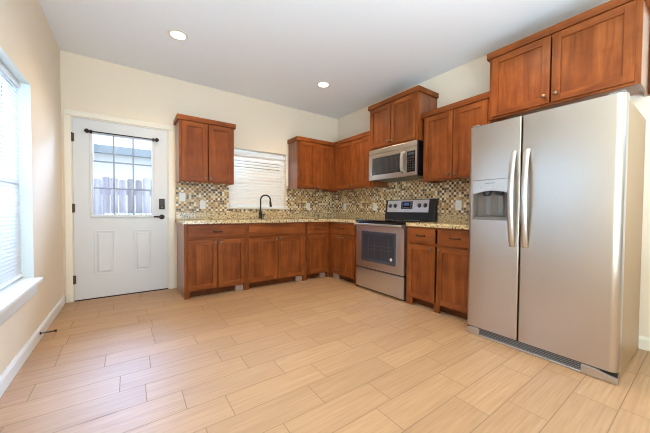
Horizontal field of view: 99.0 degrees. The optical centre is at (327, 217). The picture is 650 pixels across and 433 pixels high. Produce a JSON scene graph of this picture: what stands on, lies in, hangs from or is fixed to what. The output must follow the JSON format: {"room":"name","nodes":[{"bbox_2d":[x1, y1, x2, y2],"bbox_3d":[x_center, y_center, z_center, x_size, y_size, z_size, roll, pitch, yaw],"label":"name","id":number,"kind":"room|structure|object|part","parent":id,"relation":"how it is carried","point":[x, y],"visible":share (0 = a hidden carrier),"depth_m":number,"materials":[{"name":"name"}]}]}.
{"room":"kitchen","nodes":[
{"label":"kitchen","id":0,"kind":"room"},
{"bbox_2d":[0,0,63,374],"bbox_3d":[-1.027,-0.357,0.291,0.140,2.744,6.600,-1,2,-35],"label":"wall","id":1,"kind":"structure","parent":0,"point":[27,38],"depth_m":2.28,"materials":[{"name":"beige paint"}]},
{"bbox_2d":[0,47,42,325],"bbox_3d":[-1.614,-0.183,1.169,0.196,1.577,2.263,-1,2,-35],"label":"window","id":2,"kind":"structure","parent":1,"relation":"in","point":[16,294],"depth_m":2.06,"materials":[{"name":"white paint"}]},
{"bbox_3d":[-1.687,-0.241,1.140,0.004,1.422,2.143,-1,2,-35],"label":"pane","id":3,"kind":"part","parent":2,"relation":"part of","materials":[{"name":"clear glass"}]},
{"bbox_3d":[-1.691,-0.241,1.137,0.034,1.460,2.181,-1,2,-35],"label":"frame","id":4,"kind":"part","parent":2,"relation":"part of","materials":[{"name":"white paint"}]},
{"bbox_2d":[0,62,22,289],"bbox_3d":[-1.649,-0.251,1.167,0.036,1.420,2.171,-1,2,-35],"label":"window blind","id":5,"kind":"object","parent":2,"relation":"attached to","point":[10,269],"visible":1,"depth_m":1.88,"materials":[{"name":"white paint"}]},
{"bbox_3d":[-1.653,0.448,1.184,0.028,0.022,2.163,-1,2,-35],"label":"rail","id":6,"kind":"part","parent":5,"relation":"part of","materials":[{"name":"white paint"}]},
{"bbox_3d":[-1.595,0.487,1.189,0.154,0.028,2.242,-1,2,-35],"label":"sill","id":7,"kind":"part","parent":2,"relation":"part of","materials":[{"name":"white paint"}]},
{"bbox_2d":[0,295,65,397],"bbox_3d":[-0.979,0.965,0.374,0.014,0.097,6.578,-1,2,-35],"label":"baseboard","id":8,"kind":"structure","parent":1,"relation":"attached to","point":[10,372],"depth_m":1.92,"materials":[{"name":"white paint"}]},
{"bbox_2d":[39,329,56,334],"bbox_3d":[-2.217,0.907,2.212,0.098,0.024,0.024,-1,2,-35],"label":"door stop","id":9,"kind":"object","parent":8,"relation":"attached to","point":[55,330],"visible":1,"depth_m":2.21,"materials":[{"name":"black metal"}]},
{"bbox_2d":[60,50,337,299],"bbox_3d":[-1.388,-0.450,4.168,4.048,2.744,0.140,-1,2,-35],"label":"wall","id":10,"kind":"structure","parent":0,"point":[90,85],"depth_m":3.63,"materials":[{"name":"beige paint"}]},
{"bbox_2d":[63,109,174,302],"bbox_3d":[-2.462,-0.129,3.374,1.055,2.121,0.202,-1,2,-35],"label":"door","id":11,"kind":"structure","parent":10,"relation":"in","point":[106,255],"depth_m":3.29,"materials":[{"name":"white paint"}]},
{"bbox_3d":[-2.598,0.403,3.246,0.190,0.511,0.008,-1,2,-35],"label":"panel","id":12,"kind":"part","parent":11,"relation":"part of","materials":[{"name":"white paint"}]},
{"bbox_2d":[84,128,158,141],"bbox_3d":[-2.417,-0.978,3.304,0.716,0.050,0.059,-1,2,-35],"label":"curtain rod","id":13,"kind":"object","parent":11,"relation":"attached to","point":[86,130],"visible":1,"depth_m":3.27,"materials":[{"name":"black metal"}]},
{"bbox_3d":[-2.415,-0.978,3.300,0.636,0.014,0.014,-1,2,-35],"label":"rod","id":14,"kind":"part","parent":13,"relation":"part of","materials":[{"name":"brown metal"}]},
{"bbox_3d":[-2.438,-0.500,3.331,0.624,0.984,0.014,-1,2,-35],"label":"glazing frame","id":15,"kind":"part","parent":11,"relation":"part of","materials":[{"name":"glass"}]},
{"bbox_3d":[-2.295,0.401,3.462,0.186,0.511,0.008,-1,2,-35],"label":"panel","id":16,"kind":"part","parent":11,"relation":"part of","materials":[{"name":"white paint"}]},
{"bbox_2d":[173,113,235,185],"bbox_3d":[-1.609,-0.860,3.679,0.706,0.810,0.363,-1,2,-35],"label":"upper cabinet","id":17,"kind":"object","parent":10,"relation":"attached to","point":[204,147],"visible":1,"depth_m":3.54,"materials":[{"name":"brown wood"}]},
{"bbox_3d":[-1.654,-0.830,3.473,0.299,0.724,0.018,-1,2,-35],"label":"door","id":18,"kind":"part","parent":17,"relation":"part of","materials":[{"name":"brown wood"}]},
{"bbox_3d":[-1.399,-0.832,3.654,0.301,0.724,0.018,-1,2,-35],"label":"door","id":19,"kind":"part","parent":17,"relation":"part of","materials":[{"name":"brown wood"}]},
{"bbox_2d":[228,149,289,208],"bbox_3d":[-1.071,-0.590,4.367,0.994,0.895,0.162,-1,2,-35],"label":"window","id":20,"kind":"structure","parent":10,"relation":"in","point":[234,149],"depth_m":4.35,"materials":[{"name":"white paint"}]},
{"bbox_2d":[229,151,284,207],"bbox_3d":[-1.073,-0.583,4.345,0.908,0.830,0.048,-1,2,-35],"label":"window blind","id":21,"kind":"object","parent":20,"relation":"attached to","point":[237,197],"visible":0.82,"depth_m":4.33,"materials":[{"name":"white paint"}]},
{"bbox_3d":[-1.077,-0.179,4.356,0.900,0.022,0.040,-1,2,-35],"label":"rail","id":22,"kind":"part","parent":21,"relation":"part of","materials":[{"name":"white paint"}]},
{"bbox_3d":[-1.064,-0.153,4.363,0.994,0.022,0.127,-1,2,-35],"label":"sill","id":23,"kind":"part","parent":20,"relation":"part of","materials":[{"name":"beige paint"}]},
{"bbox_2d":[287,136,333,191],"bbox_3d":[-0.259,-0.872,4.639,0.723,0.810,0.363,-1,2,-35],"label":"upper cabinet","id":24,"kind":"object","parent":10,"relation":"attached to","point":[310,161],"visible":1,"depth_m":4.49,"materials":[{"name":"brown wood"}]},
{"bbox_3d":[-0.308,-0.843,4.430,0.296,0.724,0.018,-1,2,-35],"label":"door","id":25,"kind":"part","parent":24,"relation":"part of","materials":[{"name":"brown wood"}]},
{"bbox_3d":[-0.056,-0.845,4.609,0.311,0.724,0.018,-1,2,-35],"label":"door","id":26,"kind":"part","parent":24,"relation":"part of","materials":[{"name":"brown wood"}]},
{"bbox_2d":[175,179,469,221],"bbox_3d":[-0.065,-0.243,3.250,2.678,0.648,2.900,-1,2,-35],"label":"backsplash","id":27,"kind":"structure","parent":10,"relation":"attached to","point":[216,196],"depth_m":3.97,"materials":[{"name":"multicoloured tile"}]},
{"bbox_2d":[179,193,184,200],"bbox_3d":[-1.923,-0.278,3.691,0.074,0.116,0.008,-1,2,-35],"label":"wall switch","id":28,"kind":"object","parent":27,"relation":"attached to","point":[181,195],"visible":1,"depth_m":3.69,"materials":[{"name":"white plastic"}]},
{"bbox_2d":[200,200,205,208],"bbox_3d":[-1.720,-0.183,3.839,0.074,0.116,0.008,-1,2,-35],"label":"wall outlet","id":29,"kind":"object","parent":27,"relation":"attached to","point":[202,202],"visible":1,"depth_m":3.84,"materials":[{"name":"white plastic"}]},
{"bbox_2d":[373,203,376,210],"bbox_3d":[0.755,-0.174,4.388,0.008,0.116,0.074,-1,2,-35],"label":"wall outlet","id":30,"kind":"object","parent":27,"relation":"attached to","point":[374,204],"visible":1,"depth_m":4.38,"materials":[{"name":"white plastic"}]},
{"bbox_2d":[455,200,461,209],"bbox_3d":[1.547,-0.149,3.275,0.008,0.116,0.074,-1,2,-35],"label":"wall outlet","id":31,"kind":"object","parent":27,"relation":"attached to","point":[458,203],"visible":1,"depth_m":3.27,"materials":[{"name":"white plastic"}]},
{"bbox_2d":[38,0,609,118],"bbox_3d":[0.575,-1.793,1.390,4.048,0.100,6.880,-1,2,-35],"label":"ceiling","id":32,"kind":"structure","parent":0,"point":[369,52],"depth_m":2.75,"materials":[{"name":"white paint"}]},
{"bbox_2d":[167,29,188,40],"bbox_3d":[-1.459,-1.785,2.718,0.184,0.008,0.184,-1,2,-35],"label":"recessed light","id":33,"kind":"object","parent":32,"relation":"in","point":[176,34],"visible":1,"depth_m":2.71,"materials":[{"name":"beige paint"}]},
{"bbox_2d":[317,81,329,87],"bbox_3d":[-0.051,-1.799,3.756,0.184,0.008,0.184,-1,2,-35],"label":"recessed light","id":34,"kind":"object","parent":32,"relation":"in","point":[323,84],"visible":1,"depth_m":3.74,"materials":[{"name":"beige paint"}]},
{"bbox_2d":[0,274,649,432],"bbox_3d":[0.555,1.001,1.456,3.768,0.002,6.600,-1,2,-35],"label":"floor","id":35,"kind":"structure","parent":0,"point":[325,354],"depth_m":1.76,"materials":[{"name":"beige tile"}]},
{"bbox_2d":[177,223,246,299],"bbox_3d":[-1.499,0.498,3.617,0.729,0.872,0.654,-1,2,-35],"label":"base cabinet","id":36,"kind":"object","parent":35,"relation":"on","point":[211,258],"visible":0.97,"depth_m":3.37,"materials":[{"name":"brown wood"}]},
{"bbox_3d":[-1.472,0.555,3.290,0.328,0.578,0.018,-1,2,-35],"label":"door","id":37,"kind":"part","parent":36,"relation":"part of","materials":[{"name":"brown wood"}]},
{"bbox_3d":[-1.331,0.163,3.379,0.666,0.156,0.018,-1,2,-35],"label":"drawer","id":38,"kind":"part","parent":36,"relation":"part of","materials":[{"name":"brown wood"}]},
{"bbox_3d":[-1.196,0.552,3.486,0.328,0.578,0.018,-1,2,-35],"label":"door","id":39,"kind":"part","parent":36,"relation":"part of","materials":[{"name":"brown wood"}]},
{"bbox_2d":[175,212,384,223],"bbox_3d":[-0.540,-0.005,3.909,2.675,0.134,1.268,-1,2,-35],"label":"countertop","id":40,"kind":"structure","parent":36,"relation":"on","point":[181,217],"depth_m":4.10,"materials":[{"name":"beige stone"}]},
{"bbox_2d":[259,194,271,218],"bbox_3d":[-0.946,-0.173,4.258,0.202,0.370,0.066,0,1,-10],"label":"kitchen faucet","id":41,"kind":"object","parent":40,"relation":"on","point":[270,203],"visible":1,"depth_m":4.24,"materials":[{"name":"black metal"}]},
{"bbox_3d":[-0.944,-0.228,4.249,0.170,0.260,0.023,0,1,-5],"label":"spout","id":42,"kind":"part","parent":41,"relation":"part of","materials":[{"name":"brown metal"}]},
{"bbox_2d":[247,222,304,289],"bbox_3d":[-0.844,0.492,4.086,0.880,0.871,0.650,-1,2,-35],"label":"base cabinet","id":43,"kind":"object","parent":35,"relation":"on","point":[275,251],"visible":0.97,"depth_m":3.82,"materials":[{"name":"brown wood"}]},
{"bbox_3d":[-0.855,0.549,3.729,0.412,0.578,0.018,-1,2,-35],"label":"door","id":44,"kind":"part","parent":43,"relation":"part of","materials":[{"name":"brown wood"}]},
{"bbox_3d":[-0.680,0.157,3.841,0.833,0.156,0.018,-1,2,-35],"label":"drawer","id":45,"kind":"part","parent":43,"relation":"part of","materials":[{"name":"brown wood"}]},
{"bbox_3d":[-0.512,0.546,3.973,0.412,0.578,0.018,-1,2,-35],"label":"door","id":46,"kind":"part","parent":43,"relation":"part of","materials":[{"name":"brown wood"}]},
{"bbox_2d":[305,222,328,279],"bbox_3d":[-0.305,0.487,4.466,0.437,0.871,0.654,-1,2,-35],"label":"base cabinet","id":47,"kind":"object","parent":35,"relation":"on","point":[316,233],"visible":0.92,"depth_m":4.23,"materials":[{"name":"brown wood"}]},
{"bbox_3d":[-0.154,0.543,4.227,0.366,0.578,0.018,-1,2,-35],"label":"door","id":48,"kind":"part","parent":47,"relation":"part of","materials":[{"name":"brown wood"}]},
{"bbox_3d":[-0.151,0.152,4.218,0.366,0.156,0.018,-1,2,-35],"label":"drawer","id":49,"kind":"part","parent":47,"relation":"part of","materials":[{"name":"brown wood"}]},
{"bbox_2d":[325,222,358,285],"bbox_3d":[0.275,0.490,4.507,0.660,0.871,1.277,-1,2,-35],"label":"base cabinet","id":50,"kind":"object","parent":35,"relation":"on","point":[342,235],"visible":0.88,"depth_m":4.07,"materials":[{"name":"brown wood"}]},
{"bbox_3d":[0.145,0.546,4.197,0.018,0.578,0.254,-1,2,-35],"label":"door","id":51,"kind":"part","parent":50,"relation":"part of","materials":[{"name":"brown wood"}]},
{"bbox_3d":[0.220,0.158,4.087,0.018,0.156,0.573,-1,2,-35],"label":"drawer","id":52,"kind":"part","parent":50,"relation":"part of","materials":[{"name":"brown wood"}]},
{"bbox_3d":[0.302,0.552,3.976,0.018,0.578,0.278,-1,2,-35],"label":"door","id":53,"kind":"part","parent":50,"relation":"part of","materials":[{"name":"brown wood"}]},
{"bbox_2d":[354,199,437,300],"bbox_3d":[0.872,0.350,3.634,0.687,1.199,0.823,-1,2,-35],"label":"range","id":54,"kind":"object","parent":35,"relation":"on","point":[381,244],"visible":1,"depth_m":3.48,"materials":[{"name":"silver metal"}]},
{"bbox_2d":[354,223,406,275],"bbox_3d":[0.630,0.365,3.466,0.096,0.576,0.807,-1,2,-35],"label":"oven","id":55,"kind":"object","parent":54,"relation":"in","point":[380,247],"depth_m":3.40,"materials":[{"name":"silver metal"}]},
{"bbox_3d":[0.649,0.797,3.492,0.042,0.252,0.807,-1,2,-35],"label":"storage drawer","id":56,"kind":"part","parent":54,"relation":"part of","materials":[{"name":"silver metal"}]},
{"bbox_2d":[355,219,433,222],"bbox_3d":[0.856,0.040,3.614,0.573,0.022,0.823,-1,2,-35],"label":"cooktop","id":57,"kind":"object","parent":54,"relation":"in","point":[360,220],"depth_m":3.50,"materials":[{"name":"black glass"}]},
{"bbox_3d":[1.086,-0.160,3.791,0.025,0.164,0.686,-1,2,-35],"label":"control panel","id":58,"kind":"part","parent":54,"relation":"part of","materials":[{"name":"silver metal"}]},
{"bbox_2d":[406,226,468,318],"bbox_3d":[1.354,0.534,2.990,0.660,0.871,0.785,-1,2,-35],"label":"base cabinet","id":59,"kind":"object","parent":35,"relation":"on","point":[437,258],"visible":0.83,"depth_m":2.81,"materials":[{"name":"brown wood"}]},
{"bbox_3d":[1.006,0.580,2.987,0.018,0.578,0.338,-1,2,-35],"label":"door","id":60,"kind":"part","parent":59,"relation":"part of","materials":[{"name":"brown wood"}]},
{"bbox_3d":[1.008,0.189,2.979,0.018,0.156,0.336,-1,2,-35],"label":"drawer","id":61,"kind":"part","parent":59,"relation":"part of","materials":[{"name":"brown wood"}]},
{"bbox_2d":[406,214,468,229],"bbox_3d":[1.369,0.031,2.985,0.636,0.134,0.786,-1,2,-35],"label":"countertop","id":62,"kind":"structure","parent":59,"relation":"on","point":[451,221],"depth_m":3.14,"materials":[{"name":"beige stone"}]},
{"bbox_3d":[1.227,0.589,2.675,0.018,0.578,0.377,-1,2,-35],"label":"door","id":63,"kind":"part","parent":59,"relation":"part of","materials":[{"name":"brown wood"}]},
{"bbox_3d":[1.231,0.198,2.665,0.018,0.156,0.375,-1,2,-35],"label":"drawer","id":64,"kind":"part","parent":59,"relation":"part of","materials":[{"name":"brown wood"}]},
{"bbox_2d":[466,90,645,385],"bbox_3d":[1.753,0.112,2.206,0.851,1.757,0.916,-1,2,-35],"label":"refrigerator","id":65,"kind":"object","parent":35,"relation":"on","point":[556,206],"visible":1,"depth_m":1.89,"materials":[{"name":"silver metal"}]},
{"bbox_3d":[1.309,-0.250,2.219,0.020,0.110,0.276,-1,2,-35],"label":"control panel","id":66,"kind":"part","parent":65,"relation":"part of","materials":[{"name":"silver metal"}]},
{"bbox_3d":[1.343,0.080,2.241,0.072,1.670,0.384,-1,2,-35],"label":"freezer door","id":67,"kind":"part","parent":65,"relation":"part of","materials":[{"name":"silver metal"}]},
{"bbox_3d":[1.376,-0.141,2.070,0.081,0.720,0.038,-1,2,-35],"label":"handle","id":68,"kind":"part","parent":65,"relation":"part of","materials":[{"name":"silver metal"}]},
{"bbox_3d":[1.426,-0.139,2.000,0.081,0.720,0.038,-1,2,-35],"label":"handle","id":69,"kind":"part","parent":65,"relation":"part of","materials":[{"name":"silver metal"}]},
{"bbox_3d":[1.472,0.960,2.031,0.018,0.061,0.916,-1,2,-35],"label":"kick trim","id":70,"kind":"part","parent":65,"relation":"part of","materials":[{"name":"silver metal"}]},
{"bbox_3d":[1.611,0.091,1.864,0.072,1.670,0.525,-1,2,-35],"label":"fridge door","id":71,"kind":"part","parent":65,"relation":"part of","materials":[{"name":"silver metal"}]},
{"bbox_2d":[338,55,649,337],"bbox_3d":[2.157,-0.387,2.556,0.140,2.744,6.600,-1,2,-35],"label":"wall","id":72,"kind":"structure","parent":0,"point":[470,79],"depth_m":3.09,"materials":[{"name":"beige paint"}]},
{"bbox_2d":[324,131,387,191],"bbox_3d":[0.399,-0.866,4.570,0.365,0.810,1.255,-1,2,-35],"label":"upper cabinet","id":73,"kind":"object","parent":72,"relation":"attached to","point":[351,154],"visible":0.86,"depth_m":4.30,"materials":[{"name":"brown wood"}]},
{"bbox_3d":[0.263,-0.840,4.514,0.018,0.724,0.399,-1,2,-35],"label":"door","id":74,"kind":"part","parent":73,"relation":"part of","materials":[{"name":"brown wood"}]},
{"bbox_3d":[0.505,-0.831,4.173,0.018,0.724,0.426,-1,2,-35],"label":"door","id":75,"kind":"part","parent":73,"relation":"part of","materials":[{"name":"brown wood"}]},
{"bbox_2d":[368,85,438,150],"bbox_3d":[0.973,-1.250,3.701,0.430,0.626,0.850,-1,2,-35],"label":"upper cabinet","id":76,"kind":"object","parent":72,"relation":"attached to","point":[396,119],"visible":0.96,"depth_m":3.48,"materials":[{"name":"brown wood"}]},
{"bbox_3d":[0.719,-1.228,3.756,0.018,0.540,0.371,-1,2,-35],"label":"door","id":77,"kind":"part","parent":76,"relation":"part of","materials":[{"name":"brown wood"}]},
{"bbox_3d":[0.846,-1.219,3.611,0.020,0.566,0.804,-1,2,-35],"label":"frame","id":78,"kind":"part","parent":76,"relation":"part of","materials":[{"name":"brown wood"}]},
{"bbox_2d":[369,140,423,182],"bbox_3d":[0.960,-0.724,3.706,0.443,0.424,0.802,-1,2,-35],"label":"microwave","id":79,"kind":"object","parent":76,"relation":"attached to","point":[404,161],"visible":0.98,"depth_m":3.54,"materials":[{"name":"silver metal"}]},
{"bbox_3d":[0.792,-0.692,3.682,0.033,0.346,0.648,-1,2,-35],"label":"door","id":80,"kind":"part","parent":79,"relation":"part of","materials":[{"name":"silver metal"}]},
{"bbox_3d":[0.926,-0.690,3.426,0.061,0.270,0.032,-1,2,-35],"label":"handle","id":81,"kind":"part","parent":79,"relation":"part of","materials":[{"name":"silver metal"}]},
{"bbox_3d":[1.026,-0.683,3.355,0.034,0.346,0.150,-1,2,-35],"label":"control panel","id":82,"kind":"part","parent":79,"relation":"part of","materials":[{"name":"silver metal"}]},
{"bbox_3d":[0.941,-1.219,3.444,0.018,0.540,0.371,-1,2,-35],"label":"door","id":83,"kind":"part","parent":76,"relation":"part of","materials":[{"name":"brown wood"}]},
{"bbox_2d":[421,91,493,183],"bbox_3d":[1.462,-0.823,3.075,0.365,0.810,0.775,-1,2,-35],"label":"upper cabinet","id":84,"kind":"object","parent":72,"relation":"attached to","point":[447,129],"visible":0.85,"depth_m":2.99,"materials":[{"name":"brown wood"}]},
{"bbox_3d":[1.248,-0.801,3.129,0.018,0.724,0.345,-1,2,-35],"label":"door","id":85,"kind":"part","parent":84,"relation":"part of","materials":[{"name":"brown wood"}]},
{"bbox_3d":[1.455,-0.792,2.838,0.018,0.724,0.345,-1,2,-35],"label":"door","id":86,"kind":"part","parent":84,"relation":"part of","materials":[{"name":"brown wood"}]},
{"bbox_2d":[487,0,649,121],"bbox_3d":[1.953,-1.232,2.340,0.411,0.626,1.012,-1,2,-35],"label":"upper cabinet","id":87,"kind":"object","parent":72,"relation":"attached to","point":[601,50],"visible":0.98,"depth_m":2.13,"materials":[{"name":"brown wood"}]},
{"bbox_3d":[1.682,-1.212,2.435,0.018,0.540,0.444,-1,2,-35],"label":"door","id":88,"kind":"part","parent":87,"relation":"part of","materials":[{"name":"brown wood"}]},
{"bbox_3d":[1.949,-1.201,2.059,0.018,0.540,0.454,-1,2,-35],"label":"door","id":89,"kind":"part","parent":87,"relation":"part of","materials":[{"name":"brown wood"}]},
{"bbox_2d":[638,336,649,350],"bbox_3d":[2.296,0.945,2.244,0.014,0.097,1.470,-1,2,-35],"label":"baseboard","id":90,"kind":"structure","parent":72,"relation":"attached to","point":[643,342],"depth_m":2.10,"materials":[{"name":"beige paint"}]},
{"label":"outside","id":91,"kind":"structure","parent":0,"visible":0},
{"bbox_3d":[-5.133,0.901,11.376,22.000,0.150,15.840,-1,2,-35],"label":"ground","id":92,"kind":"structure","parent":91,"visible":0},
{"bbox_2d":[94,177,151,214],"bbox_3d":[-3.802,0.106,4.880,3.250,1.762,0.070,-1,2,-35],"label":"wooden fence","id":93,"kind":"object","parent":92,"relation":"on","point":[103,198],"visible":0.15,"depth_m":4.93,"materials":[{"name":"grey wood"}]},
{"bbox_2d":[93,134,279,214],"bbox_3d":[-8.049,-1.220,10.272,12.800,4.099,6.160,-1,2,-35],"label":"house","id":94,"kind":"structure","parent":92,"relation":"on","point":[102,145],"depth_m":8.61,"materials":[{"name":"white"}]}
]}

